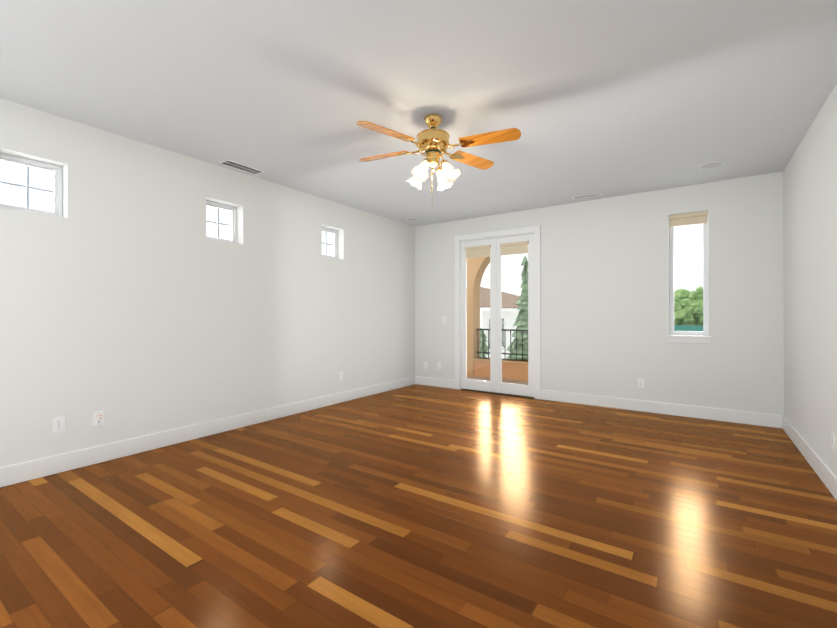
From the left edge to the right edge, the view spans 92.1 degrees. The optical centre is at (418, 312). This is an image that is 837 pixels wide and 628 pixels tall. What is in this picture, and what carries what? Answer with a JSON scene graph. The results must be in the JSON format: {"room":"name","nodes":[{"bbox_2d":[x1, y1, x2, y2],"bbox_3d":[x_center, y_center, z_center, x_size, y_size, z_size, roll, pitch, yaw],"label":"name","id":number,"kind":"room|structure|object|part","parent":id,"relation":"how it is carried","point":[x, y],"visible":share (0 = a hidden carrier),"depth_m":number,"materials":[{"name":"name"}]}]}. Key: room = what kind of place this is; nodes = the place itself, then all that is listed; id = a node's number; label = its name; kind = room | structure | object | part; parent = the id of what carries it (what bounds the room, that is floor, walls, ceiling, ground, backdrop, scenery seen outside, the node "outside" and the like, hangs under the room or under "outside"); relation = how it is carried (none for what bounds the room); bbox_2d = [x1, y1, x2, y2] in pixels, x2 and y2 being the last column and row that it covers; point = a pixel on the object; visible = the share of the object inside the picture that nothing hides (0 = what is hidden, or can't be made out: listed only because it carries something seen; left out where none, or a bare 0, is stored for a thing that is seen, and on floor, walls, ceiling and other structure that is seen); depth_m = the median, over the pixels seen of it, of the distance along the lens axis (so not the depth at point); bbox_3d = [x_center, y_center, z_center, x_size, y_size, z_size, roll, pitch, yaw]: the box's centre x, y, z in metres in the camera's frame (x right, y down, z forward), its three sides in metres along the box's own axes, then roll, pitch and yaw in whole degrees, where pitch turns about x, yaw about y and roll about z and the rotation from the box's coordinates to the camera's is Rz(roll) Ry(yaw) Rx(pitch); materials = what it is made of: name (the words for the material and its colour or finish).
{"room":"empty bedroom","nodes":[
{"label":"empty bedroom","id":0,"kind":"room"},
{"bbox_2d":[0,98,414,466],"bbox_3d":[-2.059,-0.135,4.303,0.200,2.740,7.150,0,0,35],"label":"wall","id":1,"kind":"structure","parent":0,"point":[134,302],"depth_m":3.75,"materials":[{"name":"white paint"}]},
{"bbox_2d":[0,153,62,216],"bbox_3d":[-2.966,-0.950,3.061,0.050,0.416,0.396,0,0,35],"label":"window","id":2,"kind":"structure","parent":1,"relation":"in","point":[57,171],"depth_m":3.09,"materials":[{"name":"white plastic"}]},
{"bbox_3d":[-2.966,-0.950,3.061,0.004,0.326,0.306,0,0,35],"label":"glass","id":3,"kind":"part","parent":2,"relation":"part of","materials":[{"name":"clear glass"}]},
{"bbox_2d":[52,416,64,432],"bbox_3d":[-2.761,0.861,3.097,0.008,0.116,0.072,0,0,35],"label":"electrical outlet","id":4,"kind":"object","parent":1,"relation":"attached to","point":[58,424],"visible":1,"depth_m":3.09,"materials":[{"name":"white plastic"}]},
{"bbox_2d":[93,410,103,425],"bbox_3d":[-2.618,0.866,3.301,0.012,0.116,0.072,0,0,35],"label":"outlet","id":5,"kind":"object","parent":1,"relation":"attached to","point":[98,417],"visible":1,"depth_m":3.30,"materials":[{"name":"white plastic"}]},
{"bbox_2d":[0,376,414,487],"bbox_3d":[-1.970,1.165,4.237,0.015,0.140,6.750,0,0,35],"label":"baseboard","id":6,"kind":"structure","parent":1,"relation":"attached to","point":[31,470],"depth_m":3.70,"materials":[{"name":"white wood"}]},
{"bbox_2d":[206,200,236,243],"bbox_3d":[-2.126,-0.945,4.279,0.050,0.416,0.396,0,0,35],"label":"window","id":7,"kind":"structure","parent":1,"relation":"in","point":[233,217],"depth_m":4.33,"materials":[{"name":"white plastic"}]},
{"bbox_3d":[-2.126,-0.945,4.279,0.004,0.326,0.306,0,0,35],"label":"glass","id":8,"kind":"part","parent":7,"relation":"part of","materials":[{"name":"clear glass"}]},
{"bbox_2d":[322,227,337,258],"bbox_3d":[-1.268,-0.940,5.522,0.050,0.416,0.396,0,0,35],"label":"window","id":9,"kind":"structure","parent":1,"relation":"in","point":[335,241],"depth_m":5.61,"materials":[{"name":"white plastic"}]},
{"bbox_2d":[339,371,342,379],"bbox_3d":[-1.068,0.874,5.551,0.008,0.116,0.072,0,0,35],"label":"electrical outlet","id":10,"kind":"object","parent":1,"relation":"attached to","point":[340,375],"visible":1,"depth_m":5.55,"materials":[{"name":"white plastic"}]},
{"bbox_2d":[0,384,836,627],"bbox_3d":[-0.001,1.290,2.878,5.200,0.120,7.150,0,0,35],"label":"floor","id":11,"kind":"structure","parent":0,"point":[417,506],"depth_m":2.31,"materials":[{"name":"brown wood"}]},
{"bbox_2d":[461,388,533,397],"bbox_3d":[1.232,1.236,6.250,1.200,0.012,0.194,0,0,35],"label":"threshold","id":12,"kind":"object","parent":11,"relation":"on","point":[497,393],"visible":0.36,"depth_m":6.15,"materials":[{"name":"brown metal"}]},
{"bbox_2d":[0,0,836,226],"bbox_3d":[-0.001,-1.570,2.889,5.200,0.120,7.150,0,0,35],"label":"ceiling","id":13,"kind":"structure","parent":0,"point":[610,98],"depth_m":2.69,"materials":[{"name":"white paint"}]},
{"bbox_2d":[218,159,264,174],"bbox_3d":[-1.826,-1.500,4.178,0.170,0.010,0.420,0,0,35],"label":"ceiling vent","id":14,"kind":"object","parent":13,"relation":"in","point":[240,166],"visible":1,"depth_m":4.16,"materials":[{"name":"white metal"}]},
{"bbox_2d":[356,113,520,206],"bbox_3d":[0.114,-1.162,3.134,1.164,0.694,0.768,0,0,-8],"label":"ceiling fan","id":15,"kind":"object","parent":13,"relation":"hanging from","point":[432,142],"visible":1,"depth_m":3.04,"materials":[{"name":"brown wood"}]},
{"bbox_3d":[-0.284,-1.277,3.301,0.452,0.036,0.191,0,0,35],"label":"blade","id":16,"kind":"part","parent":15,"relation":"part of","materials":[{"name":"brown wood"}]},
{"bbox_3d":[-0.228,-1.278,2.851,0.234,0.036,0.448,0,0,35],"label":"blade","id":17,"kind":"part","parent":15,"relation":"part of","materials":[{"name":"brown wood"}]},
{"bbox_3d":[-0.018,-1.059,3.211,0.169,0.179,0.135,0,0,35],"label":"lamp shade","id":18,"kind":"part","parent":15,"relation":"part of","materials":[{"name":"white glass"}]},
{"bbox_3d":[0.023,-1.060,2.988,0.135,0.179,0.169,0,0,35],"label":"lamp shade","id":19,"kind":"part","parent":15,"relation":"part of","materials":[{"name":"white glass"}]},
{"bbox_3d":[0.167,-1.144,3.198,0.064,0.123,0.102,0,0,35],"label":"light arm","id":20,"kind":"part","parent":15,"relation":"part of"},
{"bbox_3d":[0.191,-1.144,3.067,0.102,0.123,0.064,0,0,35],"label":"light arm","id":21,"kind":"part","parent":15,"relation":"part of"},
{"bbox_3d":[0.205,-1.059,3.252,0.135,0.179,0.169,0,0,35],"label":"lamp shade","id":22,"kind":"part","parent":15,"relation":"part of","materials":[{"name":"white glass"}]},
{"bbox_3d":[0.246,-1.060,3.029,0.169,0.179,0.135,0,0,35],"label":"lamp shade","id":23,"kind":"part","parent":15,"relation":"part of","materials":[{"name":"white glass"}]},
{"bbox_3d":[0.455,-1.276,3.390,0.234,0.036,0.448,0,0,35],"label":"blade","id":24,"kind":"part","parent":15,"relation":"part of","materials":[{"name":"brown wood"}]},
{"bbox_3d":[0.519,-1.278,2.961,0.451,0.036,0.209,0,0,35],"label":"blade","id":25,"kind":"part","parent":15,"relation":"part of","materials":[{"name":"brown wood"}]},
{"bbox_2d":[571,192,602,199],"bbox_3d":[2.169,-1.496,5.188,0.360,0.010,0.120,0,0,35],"label":"ceiling vent","id":26,"kind":"object","parent":13,"relation":"in","point":[587,195],"visible":0.98,"depth_m":5.18,"materials":[{"name":"white metal"}]},
{"bbox_2d":[699,161,723,168],"bbox_3d":[2.990,-1.502,4.119,0.210,0.007,0.210,0,0,35],"label":"round speaker","id":27,"kind":"object","parent":13,"relation":"attached to","point":[710,165],"visible":1,"depth_m":4.11},
{"bbox_2d":[415,171,783,414],"bbox_3d":[1.972,-0.130,5.744,4.800,2.740,0.200,0,0,35],"label":"wall","id":28,"kind":"structure","parent":0,"point":[605,306],"depth_m":5.05,"materials":[{"name":"white paint"}]},
{"bbox_2d":[415,376,454,388],"bbox_3d":[0.271,1.174,6.782,0.785,0.140,0.015,0,0,35],"label":"baseboard","id":29,"kind":"structure","parent":28,"relation":"attached to","point":[436,382],"depth_m":6.76,"materials":[{"name":"white"}]},
{"bbox_2d":[460,232,534,397],"bbox_3d":[1.232,0.038,6.254,1.238,2.409,0.196,0,0,35],"label":"lining","id":30,"kind":"object","parent":28,"relation":"attached to","point":[534,295],"visible":0.19,"depth_m":6.08,"materials":[{"name":"white wood"}]},
{"bbox_2d":[461,238,496,392],"bbox_3d":[0.952,0.042,6.361,0.614,2.370,0.054,0,0,35],"label":"door leaf","id":31,"kind":"structure","parent":30,"relation":"attached to","point":[479,385],"depth_m":6.30,"materials":[{"name":"white wood"}]},
{"bbox_2d":[465,245,490,258],"bbox_3d":[0.927,-0.952,6.345,0.432,0.178,0.033,0,0,35],"label":"door blind","id":32,"kind":"object","parent":31,"relation":"attached to","point":[478,251],"visible":0.98,"depth_m":6.34,"materials":[{"name":"beige fabric"}]},
{"bbox_2d":[466,250,466,312],"bbox_3d":[0.765,-0.493,6.457,0.009,1.000,0.009,0,0,35],"label":"blind wand","id":33,"kind":"object","parent":32,"relation":"hanging from","point":[466,281],"visible":0.92,"depth_m":6.45,"materials":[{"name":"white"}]},
{"bbox_3d":[1.179,0.041,6.177,0.032,2.370,0.010,0,0,35],"label":"french door astragal","id":34,"kind":"part","parent":31,"relation":"part of","materials":[{"name":"white wood"}]},
{"bbox_2d":[496,234,533,396],"bbox_3d":[1.441,0.041,6.029,0.596,2.370,0.044,0,0,35],"label":"door leaf","id":35,"kind":"structure","parent":30,"relation":"attached to","point":[517,389],"depth_m":5.97,"materials":[{"name":"white wood"}]},
{"bbox_2d":[500,241,527,255],"bbox_3d":[1.421,-0.954,6.004,0.432,0.178,0.033,0,0,35],"label":"door blind","id":36,"kind":"object","parent":35,"relation":"attached to","point":[512,248],"visible":1,"depth_m":6.00,"materials":[{"name":"beige fabric"}]},
{"bbox_2d":[455,225,540,398],"bbox_3d":[1.174,-0.003,6.170,1.400,2.490,0.080,0,0,35],"label":"door frame","id":37,"kind":"structure","parent":28,"relation":"attached to","point":[536,230],"depth_m":6.08,"materials":[{"name":"white paint"}]},
{"bbox_3d":[0.948,0.017,6.371,0.436,2.116,0.006,0,0,35],"label":"glass","id":38,"kind":"part","parent":37,"relation":"part of","materials":[{"name":"clear glass"}]},
{"bbox_3d":[1.442,0.016,6.030,0.436,2.116,0.006,0,0,35],"label":"glass","id":39,"kind":"part","parent":37,"relation":"part of","materials":[{"name":"clear glass"}]},
{"bbox_2d":[638,378,643,387],"bbox_3d":[2.785,0.885,5.052,0.072,0.116,0.008,0,0,35],"label":"electrical outlet","id":40,"kind":"object","parent":28,"relation":"attached to","point":[640,382],"visible":1,"depth_m":5.05,"materials":[{"name":"white plastic"}]},
{"bbox_2d":[541,389,781,427],"bbox_3d":[2.811,1.168,5.030,2.585,0.140,0.015,0,0,35],"label":"baseboard","id":41,"kind":"structure","parent":28,"relation":"attached to","point":[749,418],"depth_m":4.86,"materials":[{"name":"white"}]},
{"bbox_2d":[665,211,711,343],"bbox_3d":[3.231,-0.409,4.831,0.460,1.543,0.195,0,0,35],"label":"window","id":42,"kind":"structure","parent":28,"relation":"in","point":[680,220],"depth_m":4.82,"materials":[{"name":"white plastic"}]},
{"bbox_3d":[3.213,0.319,4.803,0.460,0.085,0.133,0,0,35],"label":"sill","id":43,"kind":"part","parent":42,"relation":"part of","materials":[{"name":"white"}]},
{"bbox_3d":[3.270,-0.453,4.887,0.300,1.370,0.005,0,0,35],"label":"glass","id":44,"kind":"part","parent":42,"relation":"part of","materials":[{"name":"clear glass"}]},
{"bbox_2d":[669,211,707,226],"bbox_3d":[3.215,-1.112,4.809,0.378,0.137,0.043,0,0,35],"label":"blind","id":45,"kind":"object","parent":42,"relation":"attached to","point":[695,217],"depth_m":4.80,"materials":[{"name":"beige fabric"}]},
{"bbox_2d":[783,83,836,476],"bbox_3d":[2.057,-0.146,1.464,0.200,2.740,7.150,0,0,35],"label":"wall","id":46,"kind":"structure","parent":0,"point":[810,271],"depth_m":3.20,"materials":[{"name":"white paint"}]},
{"bbox_2d":[782,415,836,499],"bbox_3d":[1.968,1.155,1.520,0.015,0.140,6.750,0,0,35],"label":"baseboard","id":47,"kind":"structure","parent":46,"relation":"attached to","point":[824,472],"depth_m":3.17,"materials":[{"name":"white wood"}]},
{"bbox_2d":[831,431,834,449],"bbox_3d":[2.807,0.866,2.731,0.008,0.116,0.072,0,0,35],"label":"electrical outlet","id":48,"kind":"object","parent":46,"relation":"attached to","point":[833,440],"visible":1,"depth_m":2.72,"materials":[{"name":"white plastic"}]},
{"label":"outside","id":49,"kind":"structure","parent":0,"visible":0},
{"bbox_2d":[467,376,527,384],"bbox_3d":[1.646,1.376,7.026,4.000,0.238,1.550,0,0,35],"label":"balcony slab","id":50,"kind":"object","parent":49,"point":[503,380],"depth_m":7.46,"materials":[{"name":"tile"}]},
{"bbox_2d":[467,257,489,375],"bbox_3d":[2.001,-0.228,7.547,4.000,3.450,0.300,0,0,35],"label":"wall","id":51,"kind":"structure","parent":50,"relation":"on","point":[476,299],"depth_m":8.04,"materials":[{"name":"beige paint"}]},
{"bbox_2d":[473,357,527,380],"bbox_3d":[1.946,1.083,7.567,1.898,0.352,0.300,0,0,35],"label":"wall","id":52,"kind":"structure","parent":50,"relation":"on","point":[510,366],"depth_m":7.62,"materials":[{"name":"paint"}]},
{"bbox_2d":[476,329,527,360],"bbox_3d":[1.952,0.614,7.577,1.896,0.584,0.040,0,0,35],"label":"balcony railing","id":53,"kind":"object","parent":52,"relation":"on","point":[505,353],"depth_m":7.70,"materials":[{"name":"black metal"}]},
{"bbox_3d":[24.246,4.529,42.236,120.000,0.300,81.800,0,0,35],"label":"ground","id":54,"kind":"structure","parent":49,"visible":0},
{"bbox_2d":[480,328,487,356],"bbox_3d":[1.584,2.504,10.864,2.463,4.189,2.529,0,0,35],"label":"conifer tree","id":55,"kind":"object","parent":54,"relation":"on","point":[481,346],"depth_m":10.71,"materials":[{"name":"green plant"}]},
{"bbox_2d":[480,307,518,358],"bbox_3d":[1.890,2.080,21.464,9.640,4.440,12.240,0,0,35],"label":"wall","id":56,"kind":"structure","parent":54,"relation":"on","point":[508,317],"depth_m":15.89,"materials":[{"name":"white paint"}]},
{"bbox_2d":[489,318,503,348],"bbox_3d":[4.870,0.787,17.986,0.058,1.100,7.990,0,0,35],"label":"shutters","id":57,"kind":"object","parent":56,"relation":"attached to","point":[502,333],"depth_m":15.58,"materials":[{"name":"grey"}]},
{"bbox_2d":[480,287,519,307],"bbox_3d":[1.890,-0.899,21.476,9.700,1.518,12.300,0,0,35],"label":"roof","id":58,"kind":"structure","parent":56,"relation":"on","point":[483,297],"depth_m":17.64,"materials":[{"name":"tile"}]},
{"bbox_2d":[506,256,527,359],"bbox_3d":[2.672,1.511,11.065,2.955,6.100,3.482,0,0,35],"label":"conifer tree","id":59,"kind":"object","parent":54,"relation":"on","point":[524,303],"depth_m":10.77,"materials":[{"name":"green plant"}]},
{"bbox_2d":[674,325,702,331],"bbox_3d":[6.112,2.259,7.860,3.600,3.980,0.200,0,0,35],"label":"screen","id":60,"kind":"object","parent":54,"relation":"on","point":[687,328],"depth_m":8.19,"materials":[{"name":"teal"}]},
{"bbox_2d":[674,286,702,325],"bbox_3d":[6.850,1.954,9.920,1.417,5.204,1.456,0,0,35],"label":"broadleaf tree","id":61,"kind":"object","parent":54,"relation":"on","point":[688,301],"depth_m":9.65,"materials":[{"name":"green plant"}]}
]}

